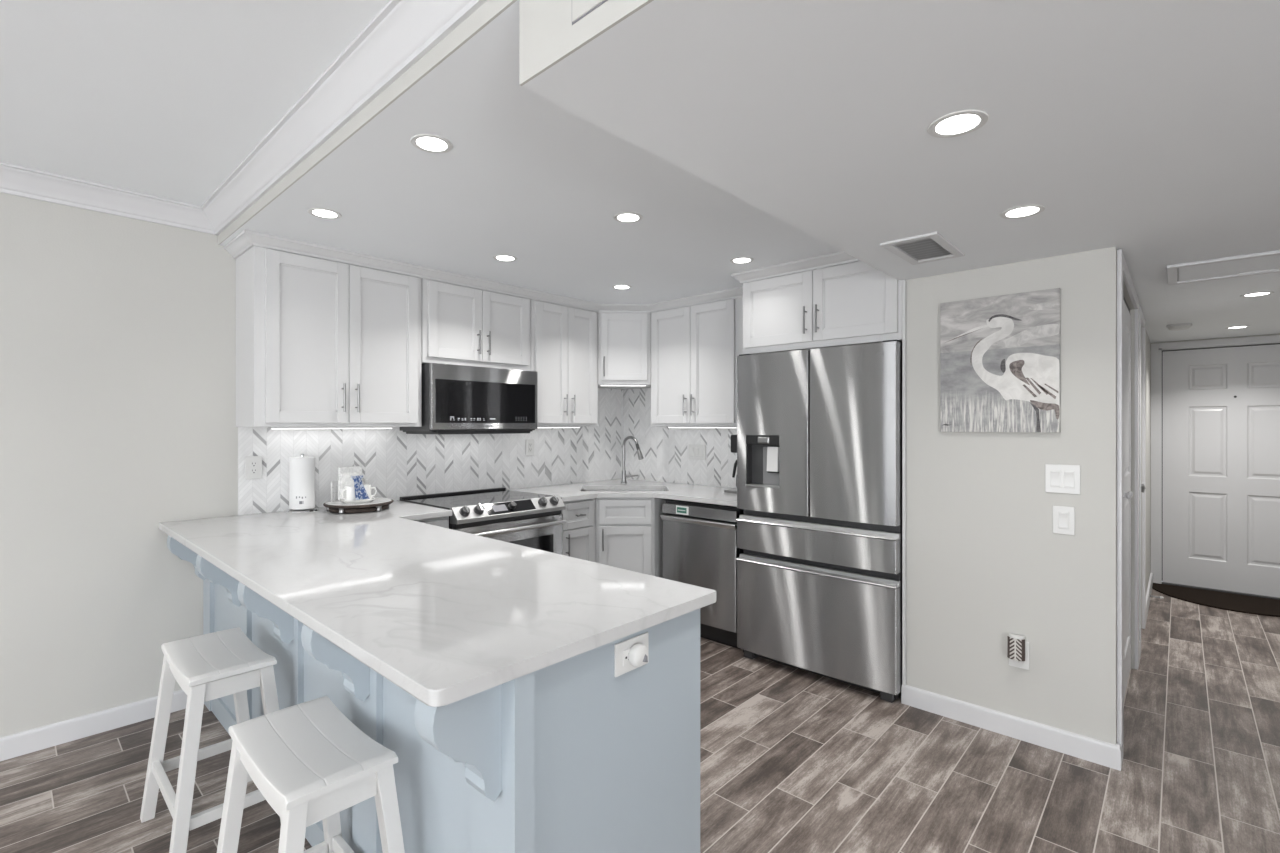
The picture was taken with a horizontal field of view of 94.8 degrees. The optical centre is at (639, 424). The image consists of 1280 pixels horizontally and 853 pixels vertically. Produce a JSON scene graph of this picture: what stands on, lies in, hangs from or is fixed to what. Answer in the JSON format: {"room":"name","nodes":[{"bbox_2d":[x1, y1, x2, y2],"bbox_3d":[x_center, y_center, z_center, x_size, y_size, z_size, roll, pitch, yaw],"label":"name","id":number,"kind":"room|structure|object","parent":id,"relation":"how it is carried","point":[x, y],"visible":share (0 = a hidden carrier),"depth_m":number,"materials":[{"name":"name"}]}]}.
{"room":"kitchen","nodes":[
{"label":"kitchen","id":0,"kind":"room"},
{"bbox_2d":[0,0,389,205],"bbox_3d":[-1.307,-1.110,-1.142,6.980,0.100,4.950,0,0,43],"label":"ceiling","id":1,"kind":"structure","parent":0,"point":[166,99],"depth_m":1.81,"materials":[{"name":"paint"}]},
{"bbox_2d":[0,193,622,737],"bbox_3d":[-2.815,0.110,2.301,0.100,2.540,7.980,0,0,43],"label":"wall","id":2,"kind":"structure","parent":0,"point":[118,333],"depth_m":2.65,"materials":[{"name":"paint"}]},
{"bbox_2d":[0,690,186,760],"bbox_3d":[-3.782,1.334,1.163,0.016,0.092,4.795,0,0,43],"label":"baseboard","id":3,"kind":"structure","parent":2,"relation":"attached to","point":[29,741],"depth_m":2.59,"materials":[{"name":"paint"}]},
{"bbox_2d":[0,162,214,234],"bbox_3d":[-3.740,-1.009,1.157,0.086,0.102,4.844,0,0,43],"label":"trim","id":4,"kind":"structure","parent":2,"relation":"attached to","point":[16,180],"depth_m":2.61,"materials":[{"name":"paint"}]},
{"bbox_2d":[236,246,421,426],"bbox_3d":[-1.654,-0.424,3.203,0.384,0.868,0.840,0,0,43],"label":"upper cabinet","id":5,"kind":"object","parent":2,"relation":"attached to","point":[320,342],"visible":1,"depth_m":3.02,"materials":[{"name":"white wood"}]},
{"bbox_2d":[271,427,392,428],"bbox_3d":[-1.710,0.016,3.309,0.016,0.010,0.640,0,0,43],"label":"light","id":6,"kind":"object","parent":5,"relation":"attached to","point":[271,427],"visible":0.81,"depth_m":3.28,"materials":[{"name":"white plastic"}]},
{"bbox_2d":[283,428,389,428],"bbox_3d":[-1.710,0.019,3.309,0.010,0.003,0.632,0,0,43],"label":"diffuser","id":7,"kind":"object","parent":6,"relation":"attached to","point":[283,428],"depth_m":3.31,"materials":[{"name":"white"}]},
{"bbox_2d":[238,388,622,514],"bbox_3d":[-1.108,0.055,4.077,0.008,0.820,2.845,0,0,43],"label":"backsplash","id":8,"kind":"structure","parent":2,"relation":"attached to","point":[397,463],"depth_m":3.80,"materials":[{"name":"tile"}]},
{"bbox_2d":[245,456,261,478],"bbox_3d":[-2.014,0.222,3.065,0.009,0.118,0.076,0,0,43],"label":"wall outlet","id":9,"kind":"object","parent":8,"relation":"attached to","point":[253,464],"visible":1,"depth_m":3.06,"materials":[{"name":"white plastic"}]},
{"bbox_2d":[250,461,257,474],"bbox_3d":[-2.012,0.222,3.063,0.004,0.070,0.036,0,0,43],"label":"receptacle","id":10,"kind":"object","parent":9,"relation":"attached to","point":[253,464],"depth_m":3.06,"materials":[{"name":"white plastic"}]},
{"bbox_2d":[526,439,533,454],"bbox_3d":[-0.816,0.165,4.369,0.009,0.118,0.076,0,0,43],"label":"wall outlet","id":11,"kind":"object","parent":8,"relation":"attached to","point":[529,442],"visible":1,"depth_m":4.36,"materials":[{"name":"white plastic"}]},
{"bbox_2d":[528,442,531,451],"bbox_3d":[-0.815,0.165,4.367,0.004,0.070,0.036,0,0,43],"label":"receptacle","id":12,"kind":"object","parent":11,"relation":"attached to","point":[529,443],"depth_m":4.36,"materials":[{"name":"white plastic"}]},
{"bbox_2d":[422,278,530,370],"bbox_3d":[-1.104,-0.612,3.801,0.384,0.493,0.775,0,0,43],"label":"upper cabinet","id":13,"kind":"object","parent":2,"relation":"attached to","point":[467,326],"visible":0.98,"depth_m":3.65,"materials":[{"name":"white wood"}]},
{"bbox_2d":[400,363,536,433],"bbox_3d":[-1.087,-0.151,3.789,0.403,0.417,0.757,0,0,43],"label":"microwave","id":14,"kind":"object","parent":13,"relation":"attached to","point":[456,399],"visible":0.99,"depth_m":3.59,"materials":[{"name":"grey metal"}]},
{"bbox_2d":[224,229,860,312],"bbox_3d":[-0.447,-0.882,3.628,3.397,0.056,1.647,0,0,-3],"label":"trim","id":15,"kind":"structure","parent":2,"relation":"attached to","point":[246,239],"depth_m":3.37,"materials":[{"name":"white wood"}]},
{"bbox_2d":[531,299,597,425],"bbox_3d":[-0.629,-0.424,4.319,0.384,0.868,0.620,0,0,43],"label":"upper cabinet","id":16,"kind":"object","parent":2,"relation":"attached to","point":[564,339],"visible":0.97,"depth_m":4.20,"materials":[{"name":"white wood"}]},
{"bbox_2d":[537,426,579,427],"bbox_3d":[-0.649,0.016,4.331,0.016,0.010,0.540,0,0,43],"label":"light","id":17,"kind":"object","parent":16,"relation":"attached to","point":[537,426],"visible":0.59,"depth_m":4.37,"materials":[{"name":"white plastic"}]},
{"bbox_2d":[598,312,650,388],"bbox_3d":[-0.132,-0.584,4.696,0.608,0.548,0.617,0,0,43],"label":"upper cabinet","id":18,"kind":"object","parent":2,"relation":"attached to","point":[624,339],"visible":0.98,"depth_m":4.46,"materials":[{"name":"white wood"}]},
{"bbox_2d":[600,384,645,385],"bbox_3d":[-0.129,-0.304,4.497,0.350,0.010,0.016,0,0,-2],"label":"light","id":19,"kind":"object","parent":18,"relation":"attached to","point":[600,384],"visible":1,"depth_m":4.49,"materials":[{"name":"white plastic"}]},
{"bbox_2d":[218,0,653,244],"bbox_3d":[0.365,-0.890,0.679,6.780,0.340,0.006,0,0,43],"label":"wall","id":20,"kind":"structure","parent":0,"point":[547,34],"depth_m":1.24,"materials":[{"name":"paint"}]},
{"bbox_2d":[201,0,486,234],"bbox_3d":[0.334,-1.009,0.645,6.780,0.102,0.086,0,0,43],"label":"trim","id":21,"kind":"structure","parent":20,"relation":"attached to","point":[402,32],"depth_m":1.77,"materials":[{"name":"paint"}]},
{"bbox_2d":[572,0,607,24],"bbox_3d":[0.134,-0.860,0.885,0.720,0.184,0.004,0,0,43],"label":"access panel","id":22,"kind":"object","parent":20,"relation":"attached to","point":[580,8],"visible":1,"depth_m":1.10,"materials":[{"name":"paint"}]},
{"bbox_2d":[220,0,840,303],"bbox_3d":[-0.202,-1.035,3.261,2.650,0.250,3.030,0,0,43],"label":"ceiling","id":23,"kind":"structure","parent":0,"point":[524,176],"depth_m":2.44,"materials":[{"name":"paint"}]},
{"bbox_2d":[307,208,341,218],"bbox_3d":[-1.355,-0.908,2.528,0.130,0.004,0.130,0,0,43],"label":"recessed light","id":24,"kind":"object","parent":23,"relation":"in","point":[324,213],"visible":1,"depth_m":2.52,"materials":[{"name":"white plastic"}]},
{"bbox_2d":[410,134,452,152],"bbox_3d":[-0.673,-0.908,1.901,0.130,0.004,0.130,0,0,43],"label":"recessed light","id":25,"kind":"object","parent":23,"relation":"in","point":[430,143],"visible":1,"depth_m":1.90,"materials":[{"name":"white plastic"}]},
{"bbox_2d":[493,255,516,261],"bbox_3d":[-0.734,-0.908,3.204,0.130,0.004,0.130,0,0,43],"label":"recessed light","id":26,"kind":"object","parent":23,"relation":"in","point":[505,258],"visible":1,"depth_m":3.20,"materials":[{"name":"white plastic"}]},
{"bbox_2d":[612,285,631,289],"bbox_3d":[-0.119,-0.908,3.873,0.130,0.004,0.130,0,0,43],"label":"recessed light","id":27,"kind":"object","parent":23,"relation":"in","point":[621,287],"visible":1,"depth_m":3.88,"materials":[{"name":"white plastic"}]},
{"bbox_2d":[613,212,642,222],"bbox_3d":[-0.052,-0.908,2.578,0.130,0.004,0.130,0,0,43],"label":"recessed light","id":28,"kind":"object","parent":23,"relation":"in","point":[624,217],"visible":1,"depth_m":2.57,"materials":[{"name":"white plastic"}]},
{"bbox_2d":[730,257,753,263],"bbox_3d":[0.563,-0.908,3.247,0.130,0.004,0.130,0,0,43],"label":"recessed light","id":29,"kind":"object","parent":23,"relation":"in","point":[739,260],"visible":1,"depth_m":3.25,"materials":[{"name":"white plastic"}]},
{"bbox_2d":[0,588,1279,852],"bbox_3d":[0.783,1.430,1.134,6.980,0.100,11.130,0,0,43],"label":"floor","id":30,"kind":"structure","parent":0,"point":[793,760],"depth_m":2.32,"materials":[{"name":"tile"}]},
{"bbox_2d":[140,627,280,852],"bbox_3d":[-1.453,1.075,2.021,0.501,0.609,0.346,0,0,43],"label":"bar stool","id":31,"kind":"object","parent":30,"relation":"on","point":[214,665],"visible":0.8,"depth_m":1.94,"materials":[{"name":"paint"}]},
{"bbox_2d":[217,696,404,852],"bbox_3d":[-0.816,1.075,1.452,0.501,0.609,0.346,0,0,43],"label":"bar stool","id":32,"kind":"object","parent":30,"relation":"on","point":[308,760],"visible":1,"depth_m":1.39,"materials":[{"name":"paint"}]},
{"bbox_2d":[415,516,448,528],"bbox_3d":[-1.362,0.939,3.301,0.678,0.883,0.315,0,0,43],"label":"base cabinet","id":33,"kind":"object","parent":30,"relation":"on","point":[441,521],"visible":0.02,"depth_m":3.17,"materials":[{"name":"white wood"}]},
{"bbox_2d":[167,535,699,852],"bbox_3d":[-1.036,0.938,2.226,2.614,0.884,0.807,0,0,43],"label":"kitchen island","id":34,"kind":"object","parent":30,"relation":"on","point":[570,755],"visible":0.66,"depth_m":1.43,"materials":[{"name":"blue wood"}]},
{"bbox_2d":[158,500,716,706],"bbox_3d":[-0.932,0.480,2.335,2.623,0.030,1.158,0,0,43],"label":"island countertop","id":35,"kind":"structure","parent":34,"relation":"on","point":[446,616],"depth_m":1.63,"materials":[{"name":"stone"}]},
{"bbox_2d":[285,453,318,512],"bbox_3d":[-1.824,0.309,3.176,0.160,0.312,0.160,0,0,43],"label":"paper towel holder","id":36,"kind":"object","parent":35,"relation":"on","point":[301,469],"visible":1,"depth_m":3.13,"materials":[{"name":"silver metal"}]},
{"bbox_2d":[323,497,393,513],"bbox_3d":[-1.542,0.441,3.229,0.350,0.048,0.350,0,0,43],"label":"tray","id":37,"kind":"object","parent":35,"relation":"on","point":[378,504],"visible":0.86,"depth_m":3.11,"materials":[{"name":"brown wood"}]},
{"bbox_2d":[331,480,368,501],"bbox_3d":[-1.623,0.363,3.274,0.052,0.107,0.200,0,0,43],"label":"wire rack","id":38,"kind":"object","parent":37,"relation":"on","point":[332,487],"visible":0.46,"depth_m":3.21,"materials":[{"name":"white metal"}]},
{"bbox_2d":[338,466,361,500],"bbox_3d":[-1.611,0.324,3.272,0.029,0.185,0.128,0,0,43],"label":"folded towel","id":39,"kind":"object","parent":38,"relation":"in","point":[344,473],"visible":0.64,"depth_m":3.24,"materials":[{"name":"fabric"}]},
{"bbox_2d":[340,497,374,503],"bbox_3d":[-1.531,0.408,3.189,0.176,0.016,0.176,0,0,43],"label":"plate","id":40,"kind":"object","parent":37,"relation":"on","point":[372,498],"visible":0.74,"depth_m":3.13,"materials":[{"name":"white ceramic"}]},
{"bbox_2d":[341,485,356,500],"bbox_3d":[-1.564,0.369,3.155,0.088,0.083,0.066,0,0,-40],"label":"mug","id":41,"kind":"object","parent":40,"relation":"on","point":[349,491],"visible":0.73,"depth_m":3.13,"materials":[{"name":"white ceramic"}]},
{"bbox_2d":[351,475,369,499],"bbox_3d":[-1.494,0.333,3.140,0.043,0.125,0.081,0,0,43],"label":"napkin","id":42,"kind":"object","parent":40,"relation":"on","point":[360,492],"visible":1,"depth_m":3.14,"materials":[{"name":"blue fabric"}]},
{"bbox_2d":[360,484,376,499],"bbox_3d":[-1.495,0.369,3.214,0.089,0.083,0.066,0,0,9],"label":"mug","id":43,"kind":"object","parent":40,"relation":"on","point":[368,487],"visible":0.54,"depth_m":3.21,"materials":[{"name":"white ceramic"}]},
{"bbox_2d":[614,632,648,676],"bbox_3d":[-0.018,0.557,1.429,0.009,0.078,0.118,0,0,43],"label":"wall outlet","id":44,"kind":"object","parent":34,"relation":"attached to","point":[622,665],"visible":0.7,"depth_m":1.41,"materials":[{"name":"white plastic"}]},
{"bbox_2d":[623,643,642,665],"bbox_3d":[-0.017,0.557,1.428,0.004,0.036,0.070,0,0,43],"label":"receptacle","id":45,"kind":"object","parent":44,"relation":"attached to","point":[626,647],"depth_m":1.41,"materials":[{"name":"white plastic"}]},
{"bbox_2d":[628,643,647,666],"bbox_3d":[-0.003,0.557,1.421,0.024,0.053,0.053,0,0,43],"label":"plug","id":46,"kind":"object","parent":44,"relation":"attached to","point":[638,653],"visible":1,"depth_m":1.41,"materials":[{"name":"white plastic"}]},
{"bbox_2d":[400,487,565,554],"bbox_3d":[-0.967,0.911,3.679,0.730,0.938,0.760,0,0,43],"label":"range","id":47,"kind":"object","parent":30,"relation":"on","point":[532,520],"visible":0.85,"depth_m":3.54,"materials":[{"name":"grey metal"}]},
{"bbox_2d":[402,490,552,509],"bbox_3d":[-0.994,0.467,3.704,0.585,0.019,0.756,0,0,43],"label":"cooktop","id":48,"kind":"object","parent":47,"relation":"in","point":[486,498],"depth_m":3.66,"materials":[{"name":"black glass"}]},
{"bbox_2d":[561,498,595,562],"bbox_3d":[-0.621,0.939,4.107,0.678,0.883,0.325,0,0,43],"label":"base cabinet","id":49,"kind":"object","parent":30,"relation":"on","point":[579,530],"visible":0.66,"depth_m":3.92,"materials":[{"name":"white wood"}]},
{"bbox_2d":[596,497,670,577],"bbox_3d":[-0.122,0.939,4.485,0.908,0.883,0.915,0,0,43],"label":"base cabinet","id":50,"kind":"object","parent":30,"relation":"on","point":[629,530],"visible":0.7,"depth_m":4.04,"materials":[{"name":"white wood"}]},
{"bbox_2d":[508,479,736,506],"bbox_3d":[0.029,0.480,4.128,1.613,0.030,1.236,0,0,43],"label":"countertop","id":51,"kind":"structure","parent":50,"relation":"on","point":[572,491],"depth_m":4.11,"materials":[{"name":"stone"}]},
{"bbox_2d":[583,489,668,499],"bbox_3d":[-0.113,0.589,4.322,0.654,0.185,0.414,0,0,-2],"label":"sink","id":52,"kind":"object","parent":51,"relation":"in","point":[610,489],"visible":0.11,"depth_m":4.52,"materials":[{"name":"silver metal"}]},
{"bbox_2d":[621,436,643,482],"bbox_3d":[-0.050,0.276,4.671,0.234,0.379,0.090,0,0,40],"label":"faucet","id":53,"kind":"object","parent":51,"relation":"on","point":[640,456],"visible":1,"depth_m":4.70,"materials":[{"name":"silver metal"}]},
{"bbox_2d":[724,434,736,493],"bbox_3d":[0.742,0.265,4.023,0.270,0.400,0.190,0,0,43],"label":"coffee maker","id":54,"kind":"object","parent":51,"relation":"on","point":[734,436],"visible":0.14,"depth_m":4.01,"materials":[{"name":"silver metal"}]},
{"bbox_2d":[660,499,743,648],"bbox_3d":[0.558,0.946,3.985,0.592,0.868,0.606,0,0,43],"label":"dishwasher","id":55,"kind":"object","parent":30,"relation":"on","point":[700,549],"visible":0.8,"depth_m":3.72,"materials":[{"name":"silver metal"}]},
{"bbox_2d":[736,340,901,702],"bbox_3d":[1.146,0.480,3.439,0.922,1.800,0.714,0,0,43],"label":"refrigerator","id":56,"kind":"object","parent":30,"relation":"on","point":[819,430],"visible":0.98,"depth_m":3.12,"materials":[{"name":"grey metal"}]},
{"bbox_2d":[902,280,905,685],"bbox_3d":[1.526,0.331,3.152,0.015,2.098,0.648,0,0,43],"label":"end panel","id":57,"kind":"object","parent":30,"relation":"on","point":[903,281],"visible":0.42,"depth_m":2.91,"materials":[{"name":"white wood"}]},
{"bbox_2d":[1152,583,1279,616],"bbox_3d":[4.623,1.374,4.545,1.060,0.010,0.600,0,0,43],"label":"door mat","id":58,"kind":"object","parent":30,"relation":"on","point":[1214,599],"visible":0.86,"depth_m":4.59,"materials":[{"name":"black fabric"}]},
{"bbox_2d":[523,0,1279,342],"bbox_3d":[3.434,-0.940,2.060,4.330,0.440,6.180,0,0,43],"label":"ceiling","id":59,"kind":"structure","parent":0,"point":[1149,130],"depth_m":1.39,"materials":[{"name":"paint"}]},
{"bbox_2d":[880,232,964,264],"bbox_3d":[1.158,-0.715,2.399,0.210,0.010,0.390,0,0,43],"label":"ceiling vent","id":60,"kind":"object","parent":59,"relation":"in","point":[929,247],"visible":1,"depth_m":2.38,"materials":[{"name":"metal"}]},
{"bbox_2d":[927,109,988,137],"bbox_3d":[0.759,-0.718,1.406,0.130,0.004,0.130,0,0,43],"label":"recessed light","id":61,"kind":"object","parent":59,"relation":"in","point":[959,123],"visible":1,"depth_m":1.40,"materials":[{"name":"white plastic"}]},
{"bbox_2d":[1000,204,1045,218],"bbox_3d":[1.290,-0.718,1.983,0.130,0.004,0.130,0,0,43],"label":"recessed light","id":62,"kind":"object","parent":59,"relation":"in","point":[1023,211],"visible":1,"depth_m":1.98,"materials":[{"name":"white plastic"}]},
{"bbox_2d":[1166,323,1191,330],"bbox_3d":[3.873,-0.701,4.223,0.140,0.038,0.140,0,0,43],"label":"smoke detector","id":63,"kind":"object","parent":59,"relation":"attached to","point":[1183,326],"visible":1,"depth_m":4.18,"materials":[{"name":"paint"}]},
{"bbox_2d":[1167,250,1279,284],"bbox_3d":[2.778,-0.713,2.581,0.690,0.014,0.450,0,0,43],"label":"ceiling hatch","id":64,"kind":"object","parent":59,"relation":"attached to","point":[1268,262],"visible":1,"depth_m":2.67,"materials":[{"name":"paint"}]},
{"bbox_2d":[1226,326,1249,328],"bbox_3d":[4.392,-0.718,4.322,0.130,0.004,0.130,0,0,43],"label":"recessed light","id":65,"kind":"object","parent":59,"relation":"in","point":[1233,327],"visible":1,"depth_m":4.33,"materials":[{"name":"white plastic"}]},
{"bbox_2d":[1240,291,1273,296],"bbox_3d":[3.391,-0.718,3.232,0.130,0.004,0.130,0,0,43],"label":"recessed light","id":66,"kind":"object","parent":59,"relation":"in","point":[1265,292],"visible":1,"depth_m":3.23,"materials":[{"name":"white plastic"}]},
{"bbox_2d":[906,246,1116,744],"bbox_3d":[1.869,0.330,2.914,0.810,2.100,0.740,0,0,43],"label":"wall","id":67,"kind":"structure","parent":0,"point":[986,563],"depth_m":2.59,"materials":[{"name":"paint"}]},
{"bbox_2d":[940,288,1059,432],"bbox_3d":[1.602,-0.273,2.639,0.465,0.610,0.022,0,0,43],"label":"canvas painting","id":68,"kind":"object","parent":67,"relation":"attached to","point":[1000,355],"visible":1,"depth_m":2.62},
{"bbox_2d":[901,685,1121,770],"bbox_3d":[1.620,1.334,2.644,0.844,0.092,0.038,0,0,43],"label":"baseboard","id":69,"kind":"structure","parent":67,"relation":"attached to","point":[1093,750],"depth_m":2.58,"materials":[{"name":"paint"}]},
{"bbox_2d":[1009,642,1028,669],"bbox_3d":[1.668,1.008,2.589,0.078,0.122,0.009,0,0,43],"label":"wall outlet","id":70,"kind":"object","parent":67,"relation":"attached to","point":[1021,664],"visible":0.4,"depth_m":2.57,"materials":[{"name":"white plastic"}]},
{"bbox_2d":[1007,633,1025,661],"bbox_3d":[1.645,0.977,2.570,0.066,0.107,0.048,0,0,43],"label":"night light","id":71,"kind":"object","parent":70,"relation":"attached to","point":[1016,644],"visible":1,"depth_m":2.55,"materials":[{"name":"brown"}]},
{"bbox_2d":[1045,464,1079,493],"bbox_3d":[1.783,0.228,2.482,0.122,0.122,0.012,0,0,43],"label":"light switch","id":72,"kind":"object","parent":67,"relation":"attached to","point":[1059,478],"visible":1,"depth_m":2.48,"materials":[{"name":"white plastic"}]},
{"bbox_2d":[1053,506,1074,534],"bbox_3d":[1.786,0.402,2.479,0.076,0.118,0.012,0,0,43],"label":"light switch","id":73,"kind":"object","parent":67,"relation":"attached to","point":[1063,516],"visible":1,"depth_m":2.48,"materials":[{"name":"white plastic"}]},
{"bbox_2d":[1123,281,1150,668],"bbox_3d":[3.197,0.330,3.849,0.120,2.100,3.665,0,0,43],"label":"wall","id":74,"kind":"structure","parent":0,"point":[1125,292],"depth_m":3.33,"materials":[{"name":"paint"}]},
{"bbox_2d":[1117,249,1138,760],"bbox_3d":[2.405,0.333,2.887,0.016,2.095,1.345,0,0,43],"label":"trim","id":75,"kind":"structure","parent":74,"relation":"attached to","point":[1123,274],"depth_m":2.40,"materials":[{"name":"paint"}]},
{"bbox_2d":[1123,295,1132,700],"bbox_3d":[2.387,0.356,2.903,0.065,2.018,1.165,0,0,43],"label":"door","id":76,"kind":"structure","parent":74,"relation":"in","point":[1127,494],"depth_m":3.10,"materials":[{"name":"paint"}]},
{"bbox_2d":[1139,305,1145,655],"bbox_3d":[3.221,0.333,3.776,0.016,2.095,0.730,0,0,43],"label":"trim","id":77,"kind":"structure","parent":74,"relation":"attached to","point":[1142,322],"depth_m":3.98,"materials":[{"name":"paint"}]},
{"bbox_2d":[1141,484,1144,492],"bbox_3d":[3.202,0.360,3.793,0.104,2.015,0.552,0,0,43],"label":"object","id":78,"kind":"structure","parent":74,"relation":"in","point":[1142,485],"depth_m":3.60,"materials":[{"name":"metal"}]},
{"bbox_2d":[1146,572,1152,620],"bbox_3d":[3.979,1.334,4.601,0.016,0.092,1.500,0,0,43],"label":"baseboard","id":79,"kind":"structure","parent":74,"relation":"attached to","point":[1149,589],"depth_m":4.56,"materials":[{"name":"paint"}]},
{"bbox_2d":[1151,334,1279,343],"bbox_3d":[4.923,0.330,4.820,1.110,2.100,0.100,0,0,43],"label":"wall","id":80,"kind":"structure","parent":0,"point":[1269,334],"depth_m":4.88,"materials":[{"name":"paint"}]},
{"bbox_2d":[1151,335,1279,583],"bbox_3d":[4.880,0.335,4.824,1.039,2.090,0.072,0,0,43],"label":"trim","id":81,"kind":"structure","parent":80,"relation":"attached to","point":[1156,349],"depth_m":5.12,"materials":[{"name":"paint"}]},
{"bbox_2d":[1162,343,1279,597],"bbox_3d":[4.872,0.357,4.818,0.899,2.022,0.133,0,0,43],"label":"door","id":82,"kind":"structure","parent":80,"relation":"in","point":[1221,405],"depth_m":4.88,"materials":[{"name":"paint"}]},
{"bbox_2d":[1162,582,1279,599],"bbox_3d":[4.876,1.374,4.822,0.893,0.010,0.060,0,0,43],"label":"threshold","id":83,"kind":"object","parent":80,"relation":"attached to","point":[1166,583],"depth_m":4.86,"materials":[{"name":"grey plastic"}]},
{"bbox_3d":[0.837,0.110,4.296,2.580,2.540,0.100,0,0,43],"label":"wall","id":84,"kind":"structure","parent":0,"visible":0},
{"bbox_2d":[623,388,736,487],"bbox_3d":[0.462,0.079,4.565,1.640,0.773,0.008,0,0,43],"label":"backsplash","id":85,"kind":"structure","parent":84,"relation":"attached to","point":[664,449],"depth_m":4.76,"materials":[{"name":"tile"}]},
{"bbox_2d":[689,444,705,459],"bbox_3d":[0.442,0.210,4.568,0.165,0.118,0.012,0,0,43],"label":"light switch","id":86,"kind":"object","parent":85,"relation":"attached to","point":[696,451],"visible":1,"depth_m":4.56,"materials":[{"name":"white plastic"}]},
{"bbox_2d":[651,297,742,425],"bbox_3d":[0.549,-0.424,4.227,1.020,0.868,0.384,0,0,43],"label":"upper cabinet","id":87,"kind":"object","parent":84,"relation":"attached to","point":[695,349],"visible":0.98,"depth_m":4.16,"materials":[{"name":"white wood"}]},
{"bbox_2d":[668,426,736,427],"bbox_3d":[0.536,0.016,4.271,0.850,0.010,0.016,0,0,43],"label":"light","id":88,"kind":"object","parent":87,"relation":"attached to","point":[668,426],"visible":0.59,"depth_m":4.33,"materials":[{"name":"white plastic"}]},
{"bbox_2d":[669,427,698,427],"bbox_3d":[0.536,0.019,4.271,0.842,0.003,0.010,0,0,43],"label":"diffuser","id":89,"kind":"object","parent":88,"relation":"attached to","point":[669,427],"depth_m":4.45,"materials":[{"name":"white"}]},
{"bbox_2d":[743,261,901,353],"bbox_3d":[1.159,-0.641,3.449,0.925,0.433,0.702,0,0,43],"label":"upper cabinet","id":90,"kind":"object","parent":84,"relation":"attached to","point":[854,303],"visible":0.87,"depth_m":3.18,"materials":[{"name":"white wood"}]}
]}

